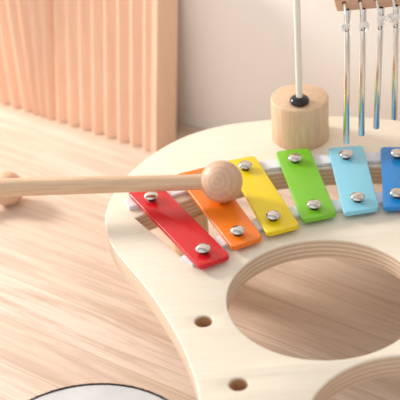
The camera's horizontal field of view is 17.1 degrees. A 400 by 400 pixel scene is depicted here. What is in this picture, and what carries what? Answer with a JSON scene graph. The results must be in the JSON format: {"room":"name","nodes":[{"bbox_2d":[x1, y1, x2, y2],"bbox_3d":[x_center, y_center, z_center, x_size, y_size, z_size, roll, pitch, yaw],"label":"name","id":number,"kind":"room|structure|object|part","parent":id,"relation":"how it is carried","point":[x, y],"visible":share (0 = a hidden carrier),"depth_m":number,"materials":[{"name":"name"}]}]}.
{"room":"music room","nodes":[
{"label":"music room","id":0,"kind":"room"},
{"bbox_2d":[0,101,399,399],"bbox_3d":[-0.866,0.466,0.464,3.600,0.020,2.400,19,40,31],"label":"floor","id":1,"kind":"structure","parent":0,"point":[69,316],"depth_m":0.94,"materials":[{"name":"brown wood"}]},
{"bbox_2d":[0,171,21,205],"bbox_3d":[-0.241,0.012,1.034,0.213,0.028,0.027,-13,34,-13],"label":"mallet","id":2,"kind":"object","parent":1,"relation":"on","point":[6,201],"visible":0.46,"depth_m":1.05,"materials":[{"name":"brown wood"}]},
{"bbox_2d":[0,0,177,153],"bbox_3d":[-0.207,-0.183,1.190,0.441,0.172,0.053,19,40,31],"label":"panel","id":3,"kind":"object","parent":1,"relation":"on","point":[109,67],"visible":1,"depth_m":1.12,"materials":[{"name":"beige wood"}]},
{"bbox_2d":[29,383,167,399],"bbox_3d":[-0.062,0.167,0.759,0.133,0.049,0.133,-4,34,0],"label":"drum","id":4,"kind":"object","parent":1,"relation":"on","point":[91,391],"visible":1,"depth_m":0.79,"materials":[{"name":"white plastic"}]},
{"bbox_2d":[105,116,399,399],"bbox_3d":[0.102,0.090,0.819,0.318,0.089,0.456,-4,34,0],"label":"base board","id":5,"kind":"object","parent":1,"relation":"on","point":[190,287],"visible":0.91,"depth_m":0.86,"materials":[{"name":"beige wood"}]},
{"bbox_2d":[0,160,242,202],"bbox_3d":[-0.063,-0.012,0.894,0.184,0.028,0.028,0,34,6],"label":"mallet","id":6,"kind":"object","parent":5,"relation":"on","point":[221,181],"visible":1,"depth_m":0.89,"materials":[{"name":"brown wood"}]},
{"bbox_3d":[-0.077,-0.010,0.891,0.157,0.013,0.013,-2,34,4],"label":"handle","id":7,"kind":"part","parent":6,"relation":"part of","materials":[{"name":"brown wood"}]},
{"bbox_3d":[-0.007,0.032,0.943,0.027,0.063,0.027,-4,33,0],"label":"leg","id":8,"kind":"part","parent":5,"relation":"part of","materials":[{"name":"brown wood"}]},
{"bbox_2d":[271,0,328,149],"bbox_3d":[0.065,-0.152,0.897,0.041,0.254,0.041,-4,34,0],"label":"stand","id":9,"kind":"object","parent":5,"relation":"on","point":[299,111],"visible":1,"depth_m":0.94,"materials":[{"name":"brown wood"}]},
{"bbox_3d":[0.063,-0.162,0.879,0.005,0.216,0.005,-9,34,-6],"label":"rod","id":10,"kind":"part","parent":9,"relation":"part of","materials":[{"name":"white plastic"}]},
{"bbox_2d":[334,0,399,143],"bbox_3d":[0.139,-0.090,0.894,0.105,0.146,0.040,-4,34,0],"label":"wind chime","id":11,"kind":"object","parent":5,"relation":"on","point":[346,6],"visible":1,"depth_m":0.88,"materials":[{"name":"silver metal"}]},
{"bbox_2d":[176,0,399,128],"bbox_3d":[-0.190,-0.687,0.926,3.600,1.300,0.100,19,40,31],"label":"wall","id":12,"kind":"structure","parent":0,"point":[233,55],"depth_m":1.06,"materials":[{"name":"white paint"}]}
]}

